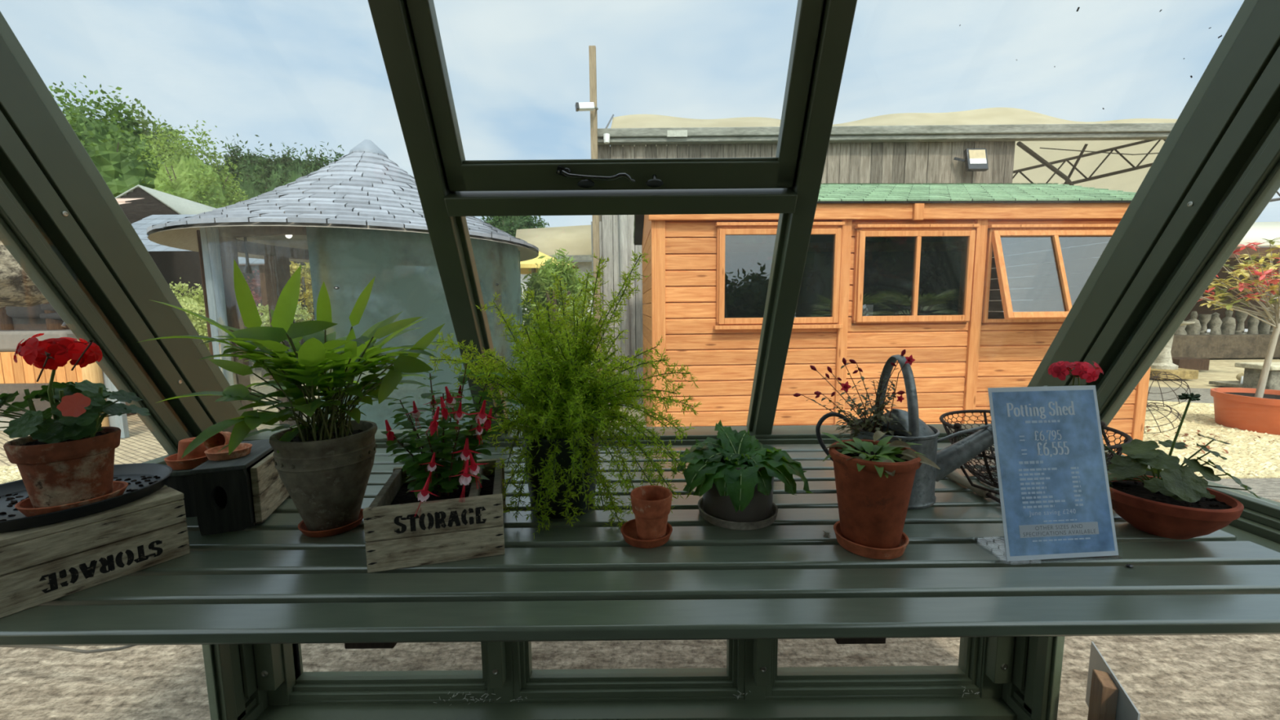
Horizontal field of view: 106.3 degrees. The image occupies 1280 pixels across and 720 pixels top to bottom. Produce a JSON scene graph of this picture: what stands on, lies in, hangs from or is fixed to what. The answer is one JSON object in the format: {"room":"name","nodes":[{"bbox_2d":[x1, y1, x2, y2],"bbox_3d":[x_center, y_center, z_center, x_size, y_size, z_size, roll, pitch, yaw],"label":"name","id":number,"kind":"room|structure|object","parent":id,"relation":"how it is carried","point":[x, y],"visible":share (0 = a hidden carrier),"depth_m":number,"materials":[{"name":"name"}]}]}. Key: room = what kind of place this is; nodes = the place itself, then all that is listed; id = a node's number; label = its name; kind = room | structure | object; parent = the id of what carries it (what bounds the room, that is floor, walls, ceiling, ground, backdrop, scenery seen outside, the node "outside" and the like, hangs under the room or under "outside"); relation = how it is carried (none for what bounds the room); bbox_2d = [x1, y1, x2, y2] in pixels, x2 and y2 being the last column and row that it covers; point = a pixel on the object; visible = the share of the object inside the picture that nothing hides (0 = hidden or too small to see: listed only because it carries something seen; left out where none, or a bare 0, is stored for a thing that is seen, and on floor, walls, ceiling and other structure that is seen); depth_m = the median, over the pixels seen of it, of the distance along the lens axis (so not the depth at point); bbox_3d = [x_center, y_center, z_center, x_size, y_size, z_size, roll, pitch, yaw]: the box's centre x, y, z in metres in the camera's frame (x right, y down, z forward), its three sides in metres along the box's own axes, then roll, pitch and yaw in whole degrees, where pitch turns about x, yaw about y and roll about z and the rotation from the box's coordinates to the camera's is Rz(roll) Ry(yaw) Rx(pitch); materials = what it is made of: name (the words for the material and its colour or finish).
{"room":"greenhouse","nodes":[
{"label":"greenhouse","id":0,"kind":"room"},
{"bbox_2d":[0,362,515,466],"bbox_3d":[-9.145,0.576,8.178,13.700,0.055,7.850,-1,6,0],"label":"ground","id":1,"kind":"structure","parent":0,"point":[141,446],"depth_m":5.17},
{"bbox_2d":[0,198,209,438],"bbox_3d":[-7.611,-0.632,5.871,4.099,2.814,1.975,-1,6,0],"label":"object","id":2,"kind":"object","parent":1,"relation":"on","point":[173,265],"visible":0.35,"depth_m":5.20,"materials":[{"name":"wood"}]},
{"bbox_2d":[0,317,129,418],"bbox_3d":[-7.737,0.068,6.000,2.120,1.296,0.770,-1,6,0],"label":"hot tub","id":3,"kind":"object","parent":2,"relation":"in","point":[24,328],"visible":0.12,"depth_m":5.66,"materials":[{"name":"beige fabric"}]},
{"bbox_2d":[4,304,44,319],"bbox_3d":[-7.595,-0.612,5.951,0.492,0.200,0.180,-1,6,0],"label":"cushion","id":4,"kind":"object","parent":3,"relation":"on","point":[32,312],"visible":0.61,"depth_m":5.89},
{"bbox_2d":[0,329,77,351],"bbox_3d":[-7.750,-0.237,5.841,2.100,0.238,0.520,-1,6,0],"label":"seat cushion","id":5,"kind":"object","parent":3,"relation":"on","point":[9,339],"depth_m":5.58,"materials":[{"name":"grey fabric"}]},
{"bbox_2d":[168,277,209,351],"bbox_3d":[-5.858,-0.171,6.237,0.714,1.792,0.760,-4,7,-29],"label":"bush","id":6,"kind":"object","parent":1,"relation":"on","point":[192,303],"visible":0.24,"depth_m":6.12,"materials":[{"name":"green plant"}]},
{"bbox_2d":[131,214,314,380],"bbox_3d":[-8.912,-1.438,9.993,4.267,3.536,2.216,-1,6,0],"label":"hut","id":7,"kind":"object","parent":1,"relation":"on","point":[140,227],"visible":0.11,"depth_m":9.78,"materials":[{"name":"brown wood"}]},
{"bbox_2d":[245,269,269,378],"bbox_3d":[-7.475,-0.701,9.434,0.787,2.173,0.819,2,7,19],"label":"shrub","id":8,"kind":"object","parent":1,"relation":"on","point":[254,286],"visible":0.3,"depth_m":9.28,"materials":[{"name":"green plant"}]},
{"bbox_2d":[257,296,313,326],"bbox_3d":[-6.323,-0.395,8.580,0.844,1.732,0.842,-4,7,-25],"label":"shrub","id":9,"kind":"object","parent":1,"relation":"on","point":[300,313],"visible":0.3,"depth_m":8.47,"materials":[{"name":"green plant"}]},
{"bbox_2d":[288,261,314,320],"bbox_3d":[-6.628,-0.832,9.491,0.800,2.404,0.861,-1,6,0],"label":"shrub","id":10,"kind":"object","parent":1,"relation":"on","point":[305,298],"visible":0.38,"depth_m":9.30,"materials":[{"name":"green plant"}]},
{"bbox_2d":[146,139,538,430],"bbox_3d":[-2.757,-0.719,5.056,3.338,3.072,3.338,0,6,5],"label":"pavilion","id":11,"kind":"object","parent":1,"relation":"on","point":[355,219],"visible":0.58,"depth_m":3.92,"materials":[{"name":"grey stone"}]},
{"bbox_2d":[244,236,253,273],"bbox_3d":[-3.579,-1.100,4.352,0.055,0.620,0.055,-3,7,-22],"label":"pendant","id":12,"kind":"object","parent":11,"relation":"attached to","point":[247,268],"depth_m":4.36,"materials":[{"name":"metal"}]},
{"bbox_2d":[515,225,593,364],"bbox_3d":[-2.044,-1.607,11.368,2.153,3.438,2.056,-1,6,0],"label":"canopy","id":13,"kind":"object","parent":1,"relation":"on","point":[575,240],"visible":0.12,"depth_m":11.05,"materials":[{"name":"fabric"}]},
{"bbox_2d":[527,405,646,426],"bbox_3d":[0.657,0.700,6.190,5.900,0.058,3.850,-1,6,0],"label":"ground","id":14,"kind":"structure","parent":0,"point":[633,412],"depth_m":6.09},
{"bbox_2d":[516,248,599,357],"bbox_3d":[-0.963,-0.283,5.701,1.027,2.040,1.034,1,7,14],"label":"shrub","id":15,"kind":"object","parent":14,"relation":"on","point":[544,280],"visible":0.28,"depth_m":5.46,"materials":[{"name":"green plant"}]},
{"bbox_2d":[588,45,601,373],"bbox_3d":[-0.569,-1.619,6.209,0.084,4.567,0.060,-1,6,0],"label":"wooden pole","id":16,"kind":"object","parent":14,"relation":"on","point":[592,49],"visible":0.56,"depth_m":6.05,"materials":[{"name":"brown wood"}]},
{"bbox_2d":[591,123,1174,407],"bbox_3d":[5.337,-1.392,7.891,11.960,3.634,3.220,-1,6,0],"label":"barn","id":17,"kind":"object","parent":14,"relation":"on","point":[855,154],"visible":0.31,"depth_m":6.33,"materials":[{"name":"wood"}]},
{"bbox_2d":[953,148,988,171],"bbox_3d":[4.300,-2.593,6.244,0.364,0.292,0.177,-1,6,0],"label":"floodlight","id":18,"kind":"object","parent":17,"relation":"attached to","point":[975,159],"visible":1,"depth_m":6.19,"materials":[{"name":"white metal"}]},
{"bbox_2d":[633,182,1151,455],"bbox_3d":[2.060,-0.455,4.735,4.180,2.525,2.512,-1,6,-2],"label":"shed","id":19,"kind":"object","parent":14,"relation":"on","point":[922,255],"visible":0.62,"depth_m":3.76,"materials":[{"name":"orange wood"}]},
{"bbox_2d":[0,499,1279,719],"bbox_3d":[1.015,1.518,-1.265,16.000,0.060,9.150,-1,6,0],"label":"ground","id":20,"kind":"structure","parent":0,"point":[1231,677],"depth_m":1.82,"materials":[{"name":"gravel"}]},
{"bbox_2d":[0,240,48,308],"bbox_3d":[-4.295,0.191,2.899,2.150,1.964,0.499,0,6,9],"label":"stone wall","id":21,"kind":"structure","parent":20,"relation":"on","point":[17,289],"depth_m":2.60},
{"bbox_2d":[0,644,137,653],"bbox_3d":[-1.979,0.905,1.544,0.925,0.009,0.164,-1,6,-6],"label":"cable","id":22,"kind":"object","parent":20,"relation":"on","point":[55,647],"visible":0.45,"depth_m":1.50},
{"bbox_2d":[1085,641,1140,719],"bbox_3d":[1.302,1.033,1.360,0.039,0.323,0.289,2,7,26],"label":"panel","id":23,"kind":"object","parent":20,"relation":"on","point":[1106,699],"visible":1,"depth_m":1.32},
{"bbox_2d":[377,321,1279,388],"bbox_3d":[-0.011,-1.097,22.516,120.000,0.001,95.000,-1,6,0],"label":"ground","id":24,"kind":"structure","parent":0,"point":[1220,369],"depth_m":9.26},
{"bbox_2d":[48,75,220,197],"bbox_3d":[-26.096,-7.157,23.522,8.454,12.269,8.831,1,7,15],"label":"broadleaf tree","id":25,"kind":"object","parent":24,"relation":"on","point":[115,157],"visible":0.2,"depth_m":22.12,"materials":[{"name":"green plant"}]},
{"bbox_2d":[124,110,218,164],"bbox_3d":[-25.803,-7.064,25.307,5.862,11.686,5.872,-2,6,-13],"label":"broadleaf tree","id":26,"kind":"object","parent":24,"relation":"on","point":[156,121],"visible":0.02,"depth_m":25.00,"materials":[{"name":"green plant"}]},
{"bbox_2d":[132,115,248,208],"bbox_3d":[-19.809,-5.801,21.473,3.910,9.901,4.096,-3,7,-24],"label":"birch tree","id":27,"kind":"object","parent":24,"relation":"on","point":[184,175],"visible":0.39,"depth_m":20.70,"materials":[{"name":"green plant"}]},
{"bbox_2d":[115,184,308,272],"bbox_3d":[-14.867,-2.761,16.259,4.511,4.904,5.046,-1,6,0],"label":"barn","id":28,"kind":"object","parent":24,"relation":"on","point":[153,202],"visible":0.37,"depth_m":13.60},
{"bbox_2d":[212,133,244,203],"bbox_3d":[-24.270,-7.590,29.286,2.885,11.826,2.830,-4,7,-25],"label":"conifer","id":29,"kind":"object","parent":24,"relation":"on","point":[233,159],"visible":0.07,"depth_m":28.36,"materials":[{"name":"green plant"}]},
{"bbox_2d":[231,134,271,199],"bbox_3d":[-23.246,-7.596,29.462,2.990,11.780,2.774,-3,7,-18],"label":"conifer","id":30,"kind":"object","parent":24,"relation":"on","point":[248,160],"visible":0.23,"depth_m":28.13,"materials":[{"name":"green plant"}]},
{"bbox_2d":[248,141,275,196],"bbox_3d":[-22.219,-7.331,29.383,2.942,11.252,2.889,-4,7,-28],"label":"conifer","id":31,"kind":"object","parent":24,"relation":"on","point":[259,181],"visible":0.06,"depth_m":28.10,"materials":[{"name":"green plant"}]},
{"bbox_2d":[253,142,296,191],"bbox_3d":[-21.316,-7.419,29.433,2.908,11.397,2.824,0,6,9],"label":"conifer","id":32,"kind":"object","parent":24,"relation":"on","point":[274,184],"visible":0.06,"depth_m":28.18,"materials":[{"name":"green plant"}]},
{"bbox_2d":[276,142,319,186],"bbox_3d":[-20.404,-7.384,29.454,2.806,11.306,2.986,1,7,15],"label":"conifer","id":33,"kind":"object","parent":24,"relation":"on","point":[295,172],"visible":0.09,"depth_m":28.34,"materials":[{"name":"green plant"}]},
{"bbox_2d":[294,145,330,176],"bbox_3d":[-19.488,-7.381,29.344,2.785,11.307,2.691,2,7,20],"label":"conifer","id":34,"kind":"object","parent":24,"relation":"on","point":[312,166],"visible":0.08,"depth_m":28.47,"materials":[{"name":"green plant"}]},
{"bbox_2d":[480,215,549,237],"bbox_3d":[-7.870,-6.079,29.602,4.522,8.443,4.322,-4,7,-28],"label":"conifer","id":35,"kind":"object","parent":24,"relation":"on","point":[508,224],"visible":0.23,"depth_m":28.30,"materials":[{"name":"green plant"}]},
{"bbox_2d":[520,251,578,313],"bbox_3d":[-1.778,-0.705,8.175,1.519,2.342,1.500,-1,6,0],"label":"parasol","id":36,"kind":"object","parent":24,"relation":"on","point":[526,265],"visible":0.22,"depth_m":7.62,"materials":[{"name":"fabric"}]},
{"bbox_2d":[605,107,1279,201],"bbox_3d":[9.869,-2.189,9.399,20.749,4.800,6.055,-1,6,0],"label":"canopy","id":37,"kind":"object","parent":24,"relation":"on","point":[1112,165],"visible":0.2,"depth_m":8.28,"materials":[{"name":"fabric"}]},
{"bbox_2d":[1032,222,1279,358],"bbox_3d":[14.788,-1.980,12.366,7.545,3.640,3.627,-1,6,0],"label":"stone balustrade","id":38,"kind":"object","parent":24,"relation":"on","point":[1223,345],"visible":0.1,"depth_m":11.37,"materials":[{"name":"grey stone"}]},
{"bbox_2d":[1184,311,1200,334],"bbox_3d":[13.514,-0.910,11.731,0.269,0.570,0.270,-1,6,0],"label":"stone ornament","id":39,"kind":"object","parent":38,"relation":"on","point":[1194,328],"visible":0.9,"depth_m":11.67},
{"bbox_2d":[1220,309,1235,334],"bbox_3d":[14.380,-0.952,11.726,0.265,0.637,0.264,-1,6,0],"label":"stone ornament","id":40,"kind":"object","parent":38,"relation":"on","point":[1228,326],"visible":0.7,"depth_m":11.67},
{"bbox_2d":[1206,324,1271,328],"bbox_3d":[14.979,-0.868,12.546,7.184,0.080,0.700,-1,6,0],"label":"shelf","id":41,"kind":"object","parent":38,"relation":"attached to","point":[1246,326],"depth_m":12.20,"materials":[{"name":"stone"}]},
{"bbox_2d":[1149,320,1199,379],"bbox_3d":[9.425,-0.192,8.641,0.680,1.006,0.680,-1,6,0],"label":"birdbath","id":42,"kind":"object","parent":24,"relation":"on","point":[1163,362],"visible":0.47,"depth_m":8.50,"materials":[{"name":"stone"}]},
{"bbox_2d":[1171,356,1209,370],"bbox_3d":[10.941,0.074,9.678,0.600,0.220,0.400,-1,6,0],"label":"wooden crate","id":43,"kind":"object","parent":24,"relation":"on","point":[1193,363],"visible":0.57,"depth_m":9.48,"materials":[{"name":"brown wood"}]},
{"bbox_2d":[1147,386,1213,403],"bbox_3d":[8.751,0.549,6.833,11.024,0.061,1.830,1,6,13],"label":"ground","id":44,"kind":"structure","parent":0,"point":[1206,397],"depth_m":7.06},
{"bbox_2d":[1234,362,1279,390],"bbox_3d":[9.674,0.268,7.082,1.320,0.429,0.440,-1,6,0],"label":"stone table","id":45,"kind":"object","parent":44,"relation":"on","point":[1252,371],"visible":0.7,"depth_m":7.07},
{"bbox_2d":[1142,400,1279,479],"bbox_3d":[6.557,0.699,5.668,5.900,0.062,4.100,-1,6,0],"label":"ground","id":46,"kind":"structure","parent":0,"point":[1188,418],"depth_m":4.74,"materials":[{"name":"gravel"}]},
{"bbox_2d":[0,402,1279,483],"bbox_3d":[1.414,0.747,5.305,14.839,0.023,4.013,-1,6,0],"label":"gravel","id":47,"kind":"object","parent":46,"relation":"on","point":[1265,471],"visible":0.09,"depth_m":4.45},
{"bbox_2d":[1146,371,1191,406],"bbox_3d":[5.675,0.309,5.267,0.451,0.362,0.471,-1,6,0],"label":"cloche","id":48,"kind":"object","parent":46,"relation":"on","point":[1170,374],"visible":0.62,"depth_m":5.14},
{"bbox_2d":[1198,237,1279,435],"bbox_3d":[6.110,-0.276,5.011,2.030,2.033,1.000,-1,6,0],"label":"potted tree","id":49,"kind":"object","parent":46,"relation":"on","point":[1258,409],"visible":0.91,"depth_m":4.93,"materials":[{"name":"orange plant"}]},
{"bbox_2d":[1205,478,1279,499],"bbox_3d":[6.309,0.943,3.481,5.400,0.061,0.400,-1,6,0],"label":"ground","id":50,"kind":"structure","parent":0,"point":[1268,488],"depth_m":3.54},
{"bbox_3d":[-0.014,1.363,0.130,2.575,0.062,2.960,-1,6,0],"label":"floor","id":51,"kind":"structure","parent":0,"visible":0},
{"bbox_2d":[201,644,301,719],"bbox_3d":[-1.239,0.744,1.517,0.118,0.888,0.225,-1,6,0],"label":"trim","id":52,"kind":"structure","parent":51,"relation":"on","point":[236,674],"depth_m":1.52,"materials":[{"name":"green paint"}]},
{"bbox_2d":[255,693,1017,719],"bbox_3d":[-0.017,1.151,1.619,2.455,0.033,0.155,-1,6,0],"label":"baseboard","id":53,"kind":"structure","parent":51,"relation":"on","point":[968,706],"depth_m":1.58,"materials":[{"name":"green paint"}]},
{"bbox_2d":[288,641,493,700],"bbox_3d":[-0.861,0.719,1.602,0.735,0.844,0.072,-1,6,0],"label":"window","id":54,"kind":"structure","parent":53,"relation":"attached to","point":[432,684],"depth_m":1.63,"materials":[{"name":"green paint"}]},
{"bbox_2d":[487,641,514,702],"bbox_3d":[-0.461,0.730,1.573,0.065,0.888,0.113,-1,6,0],"label":"trim","id":55,"kind":"structure","parent":53,"relation":"on","point":[500,653],"depth_m":1.56,"materials":[{"name":"green paint"}]},
{"bbox_2d":[241,423,991,698],"bbox_3d":[-0.021,0.680,1.610,2.455,0.904,0.148,-1,6,0],"label":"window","id":56,"kind":"structure","parent":53,"relation":"attached to","point":[528,682],"depth_m":1.61,"materials":[{"name":"green paint"}]},
{"bbox_2d":[368,0,510,436],"bbox_3d":[-0.471,-0.385,1.117,0.084,1.373,0.773,-1,6,0],"label":"trim","id":57,"kind":"structure","parent":56,"relation":"attached to","point":[450,237],"depth_m":1.07,"materials":[{"name":"green paint"}]},
{"bbox_2d":[746,0,857,434],"bbox_3d":[0.380,-0.394,1.117,0.076,1.373,0.773,-1,6,0],"label":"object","id":58,"kind":"structure","parent":56,"relation":"attached to","point":[793,232],"depth_m":1.13,"materials":[{"name":"green paint"}]},
{"bbox_2d":[744,639,771,700],"bbox_3d":[0.383,0.722,1.573,0.072,0.888,0.113,-1,6,0],"label":"trim","id":59,"kind":"structure","parent":53,"relation":"on","point":[757,651],"depth_m":1.57,"materials":[{"name":"green paint"}]},
{"bbox_2d":[765,636,984,696],"bbox_3d":[0.787,0.703,1.602,0.740,0.844,0.072,-1,6,0],"label":"window","id":60,"kind":"structure","parent":53,"relation":"attached to","point":[942,679],"depth_m":1.63,"materials":[{"name":"green paint"}]},
{"bbox_2d":[979,635,1064,719],"bbox_3d":[1.198,0.721,1.517,0.118,0.888,0.225,-1,6,0],"label":"trim","id":61,"kind":"structure","parent":51,"relation":"on","point":[1031,666],"depth_m":1.51,"materials":[{"name":"green paint"}]},
{"bbox_3d":[-0.035,-0.786,-0.532,2.695,0.259,2.416,-1,6,0],"label":"ceiling","id":62,"kind":"structure","parent":0,"visible":0},
{"bbox_2d":[0,11,259,454],"bbox_3d":[-1.300,-0.300,1.075,0.084,1.518,0.951,-1,6,0],"label":"beam","id":63,"kind":"structure","parent":62,"relation":"attached to","point":[61,222],"depth_m":1.10,"materials":[{"name":"metal"}]},
{"bbox_2d":[1026,0,1279,426],"bbox_3d":[1.239,-0.324,1.075,0.084,1.518,0.951,-1,6,0],"label":"beam","id":64,"kind":"structure","parent":62,"relation":"attached to","point":[1217,169],"depth_m":1.06,"materials":[{"name":"metal"}]},
{"bbox_3d":[-0.037,-0.995,0.710,2.455,0.091,0.099,-1,6,0],"label":"trim","id":65,"kind":"structure","parent":62,"relation":"attached to","visible":0},
{"bbox_2d":[405,0,824,216],"bbox_3d":[-0.046,-0.654,0.931,0.795,0.676,0.382,-1,6,0],"label":"window","id":66,"kind":"structure","parent":65,"relation":"attached to","point":[779,171],"depth_m":1.07,"materials":[{"name":"green paint"}]},
{"bbox_3d":[-1.271,0.975,-0.507,0.050,0.897,1.780,-1,6,0],"label":"wall","id":67,"kind":"structure","parent":0,"visible":0},
{"bbox_2d":[142,454,262,719],"bbox_3d":[-1.263,0.257,0.002,0.080,2.188,2.950,-1,6,0],"label":"trim","id":68,"kind":"structure","parent":67,"relation":"attached to","point":[253,710],"depth_m":1.54,"materials":[{"name":"green paint"}]},
{"bbox_2d":[0,442,1279,648],"bbox_3d":[-0.039,0.345,1.024,2.417,0.070,0.960,-1,6,0],"label":"bench","id":69,"kind":"object","parent":67,"relation":"attached to","point":[268,582],"visible":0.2,"depth_m":0.72,"materials":[{"name":"green paint"}]},
{"bbox_2d":[0,484,190,617],"bbox_3d":[-0.932,0.290,0.789,0.217,0.108,0.224,3,7,30],"label":"crate","id":70,"kind":"object","parent":69,"relation":"on","point":[43,564],"visible":0.89,"depth_m":0.73,"materials":[{"name":"brown wood"}]},
{"bbox_2d":[0,462,173,533],"bbox_3d":[-0.960,0.224,0.793,0.272,0.020,0.272,-1,6,0],"label":"tray","id":71,"kind":"object","parent":70,"relation":"on","point":[19,522],"visible":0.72,"depth_m":0.79,"materials":[{"name":"black plastic"}]},
{"bbox_2d":[14,480,128,516],"bbox_3d":[-0.906,0.224,0.770,0.118,0.019,0.118,-1,6,0],"label":"saucer","id":72,"kind":"object","parent":71,"relation":"on","point":[24,506],"visible":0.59,"depth_m":0.74,"materials":[{"name":"ceramic"}]},
{"bbox_2d":[0,333,150,508],"bbox_3d":[-0.896,0.091,0.761,0.295,0.272,0.192,-1,6,0],"label":"geranium","id":73,"kind":"object","parent":72,"relation":"on","point":[66,458],"visible":1,"depth_m":0.73,"materials":[{"name":"ceramic"}]},
{"bbox_2d":[36,351,53,382],"bbox_3d":[-0.844,0.010,0.676,0.073,0.047,0.012,2,7,23],"label":"stem","id":74,"kind":"object","parent":73,"relation":"on","point":[45,360],"depth_m":0.68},
{"bbox_2d":[3,426,120,508],"bbox_3d":[-0.910,0.174,0.767,0.120,0.108,0.120,-1,6,0],"label":"pot","id":75,"kind":"object","parent":73,"relation":"on","point":[60,469],"depth_m":0.73,"materials":[{"name":"ceramic"}]},
{"bbox_2d":[71,340,97,370],"bbox_3d":[-0.784,-0.006,0.679,0.081,0.046,0.015,3,7,29],"label":"stem","id":76,"kind":"object","parent":73,"relation":"on","point":[77,348],"depth_m":0.69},
{"bbox_2d":[0,475,159,521],"bbox_3d":[-0.959,0.231,0.794,0.236,0.006,0.221,-1,6,0],"label":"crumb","id":77,"kind":"object","parent":71,"relation":"on","point":[12,502],"visible":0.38,"depth_m":0.83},
{"bbox_2d":[164,468,196,517],"bbox_3d":[-0.939,0.267,1.048,0.094,0.098,0.144,-2,6,-14],"label":"crate","id":78,"kind":"object","parent":69,"relation":"on","point":[181,481],"visible":0.09,"depth_m":0.98,"materials":[{"name":"black wood"}]},
{"bbox_2d":[164,453,208,470],"bbox_3d":[-0.942,0.210,1.013,0.088,0.022,0.088,-1,6,0],"label":"saucer","id":79,"kind":"object","parent":78,"relation":"on","point":[171,460],"visible":0.56,"depth_m":0.98,"materials":[{"name":"ceramic"}]},
{"bbox_2d":[177,436,208,460],"bbox_3d":[-0.940,0.191,1.011,0.056,0.050,0.056,-1,6,0],"label":"flower pot","id":80,"kind":"object","parent":79,"relation":"on","point":[198,451],"visible":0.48,"depth_m":0.99,"materials":[{"name":"ceramic"}]},
{"bbox_2d":[190,439,289,535],"bbox_3d":[-0.819,0.255,1.006,0.097,0.128,0.207,-3,7,-19],"label":"box","id":81,"kind":"object","parent":69,"relation":"on","point":[241,493],"visible":0.75,"depth_m":0.92,"materials":[{"name":"black wood"}]},
{"bbox_2d":[204,443,252,460],"bbox_3d":[-0.830,0.186,0.970,0.074,0.017,0.074,-1,6,0],"label":"saucer","id":82,"kind":"object","parent":81,"relation":"on","point":[242,450],"visible":0.88,"depth_m":0.96,"materials":[{"name":"ceramic"}]},
{"bbox_2d":[204,431,231,448],"bbox_3d":[-0.879,0.166,1.007,0.043,0.043,0.043,-2,6,-9],"label":"flower pot","id":83,"kind":"object","parent":82,"relation":"on","point":[220,438],"visible":0.68,"depth_m":1.00,"materials":[{"name":"ceramic"}]},
{"bbox_2d":[297,508,363,537],"bbox_3d":[-0.599,0.317,0.937,0.112,0.016,0.112,-1,6,0],"label":"saucer","id":84,"kind":"object","parent":69,"relation":"on","point":[302,527],"visible":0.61,"depth_m":0.90,"materials":[{"name":"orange ceramic"}]},
{"bbox_2d":[136,259,452,531],"bbox_3d":[-0.587,0.071,0.876,0.396,0.509,0.440,5,9,43],"label":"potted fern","id":85,"kind":"object","parent":84,"relation":"on","point":[325,466],"visible":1,"depth_m":0.86,"materials":[{"name":"green plant"}]},
{"bbox_2d":[268,420,377,531],"bbox_3d":[-0.600,0.227,0.928,0.174,0.186,0.174,-1,6,0],"label":"pot","id":86,"kind":"object","parent":85,"relation":"on","point":[326,473],"depth_m":0.88,"materials":[{"name":"ceramic"}]},
{"bbox_2d":[363,457,506,573],"bbox_3d":[-0.363,0.275,0.892,0.212,0.105,0.217,-2,7,-15],"label":"crate","id":87,"kind":"object","parent":69,"relation":"on","point":[446,529],"visible":0.96,"depth_m":0.80,"materials":[{"name":"brown wood"}]},
{"bbox_2d":[380,359,519,517],"bbox_3d":[-0.372,0.128,0.881,0.260,0.249,0.215,2,7,24],"label":"plant","id":88,"kind":"object","parent":87,"relation":"on","point":[436,468],"visible":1,"depth_m":0.86,"materials":[{"name":"green plant"}]},
{"bbox_2d":[427,249,702,538],"bbox_3d":[-0.185,0.064,0.988,0.617,0.568,0.289,0,6,2],"label":"fern","id":89,"kind":"object","parent":69,"relation":"on","point":[563,418],"visible":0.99,"depth_m":0.95,"materials":[{"name":"green plant"}]},
{"bbox_2d":[521,428,599,518],"bbox_3d":[-0.165,0.229,1.016,0.160,0.166,0.160,-1,6,0],"label":"pot","id":90,"kind":"object","parent":89,"relation":"on","point":[590,454],"depth_m":0.95,"materials":[{"name":"black plastic"}]},
{"bbox_2d":[620,519,672,548],"bbox_3d":[0.012,0.317,0.878,0.095,0.018,0.095,-1,6,0],"label":"saucer","id":91,"kind":"object","parent":69,"relation":"on","point":[628,529],"visible":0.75,"depth_m":0.85,"materials":[{"name":"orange ceramic"}]},
{"bbox_2d":[630,484,672,540],"bbox_3d":[0.021,0.280,0.868,0.076,0.083,0.076,-1,6,0],"label":"flower pot","id":92,"kind":"object","parent":91,"relation":"on","point":[651,504],"visible":0.99,"depth_m":0.84,"materials":[{"name":"ceramic"}]},
{"bbox_2d":[697,497,777,530],"bbox_3d":[0.198,0.304,0.978,0.160,0.017,0.160,-1,6,0],"label":"saucer","id":93,"kind":"object","parent":69,"relation":"on","point":[717,522],"visible":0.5,"depth_m":0.91,"materials":[{"name":"ceramic"}]},
{"bbox_2d":[670,419,812,522],"bbox_3d":[0.195,0.218,0.983,0.267,0.178,0.257,-2,7,-15],"label":"potted plant","id":94,"kind":"object","parent":93,"relation":"on","point":[734,474],"visible":0.98,"depth_m":0.91,"materials":[{"name":"plant"}]},
{"bbox_2d":[702,464,773,522],"bbox_3d":[0.197,0.251,0.972,0.145,0.114,0.145,-1,6,0],"label":"pot","id":95,"kind":"object","parent":94,"relation":"on","point":[760,507],"depth_m":0.91,"materials":[{"name":"black ceramic"}]},
{"bbox_2d":[833,520,909,559],"bbox_3d":[0.405,0.314,0.846,0.120,0.022,0.120,-1,6,0],"label":"saucer","id":96,"kind":"object","parent":69,"relation":"on","point":[861,550],"visible":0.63,"depth_m":0.80,"materials":[{"name":"ceramic"}]},
{"bbox_2d":[822,431,940,548],"bbox_3d":[0.403,0.226,0.832,0.151,0.190,0.153,-3,7,-20],"label":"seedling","id":97,"kind":"object","parent":96,"relation":"on","point":[874,479],"visible":1,"depth_m":0.80,"materials":[{"name":"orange ceramic"}]},
{"bbox_2d":[793,349,916,442],"bbox_3d":[0.489,0.085,1.027,0.260,0.213,0.178,-4,7,-27],"label":"plant","id":98,"kind":"object","parent":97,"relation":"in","point":[866,424],"visible":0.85,"depth_m":1.03,"materials":[{"name":"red plant"}]},
{"bbox_2d":[815,354,994,509],"bbox_3d":[0.605,0.143,1.058,0.442,0.312,0.177,-1,6,0],"label":"watering can","id":99,"kind":"object","parent":69,"relation":"on","point":[950,458],"visible":0.57,"depth_m":1.02,"materials":[{"name":"metal"}]},
{"bbox_2d":[945,471,1000,503],"bbox_3d":[0.749,0.285,1.072,0.024,0.023,0.282,-1,6,0],"label":"tool","id":100,"kind":"object","parent":69,"relation":"on","point":[954,476],"visible":0.65,"depth_m":1.08,"materials":[{"name":"brown wood"}]},
{"bbox_2d":[939,409,1133,495],"bbox_3d":[0.889,0.214,1.116,0.366,0.148,0.342,-1,6,0],"label":"wire basket","id":101,"kind":"object","parent":69,"relation":"on","point":[957,427],"visible":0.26,"depth_m":1.09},
{"bbox_2d":[987,383,1118,561],"bbox_3d":[0.688,0.184,0.810,0.202,0.281,0.089,-1,6,-4],"label":"price sign","id":102,"kind":"object","parent":69,"relation":"on","point":[1054,486],"visible":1,"depth_m":0.80,"materials":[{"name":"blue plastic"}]},
{"bbox_2d":[1048,360,1261,539],"bbox_3d":[0.942,0.161,0.887,0.303,0.308,0.183,3,7,31],"label":"geranium","id":103,"kind":"object","parent":69,"relation":"on","point":[1178,504],"visible":1,"depth_m":0.85,"materials":[{"name":"plant"}]},
{"bbox_2d":[1107,473,1244,539],"bbox_3d":[0.965,0.277,0.887,0.183,0.076,0.183,-1,6,0],"label":"bowl","id":104,"kind":"object","parent":103,"relation":"on","point":[1163,514],"depth_m":0.84,"materials":[{"name":"ceramic"}]},
{"bbox_3d":[1.234,0.951,-0.507,0.050,0.897,1.780,-1,6,0],"label":"wall","id":105,"kind":"structure","parent":0,"visible":0},
{"bbox_2d":[1006,450,1279,719],"bbox_3d":[1.212,0.234,0.002,0.080,2.188,2.950,-1,6,0],"label":"trim","id":106,"kind":"structure","parent":105,"relation":"attached to","point":[1260,517],"depth_m":0.94,"materials":[{"name":"green paint"}]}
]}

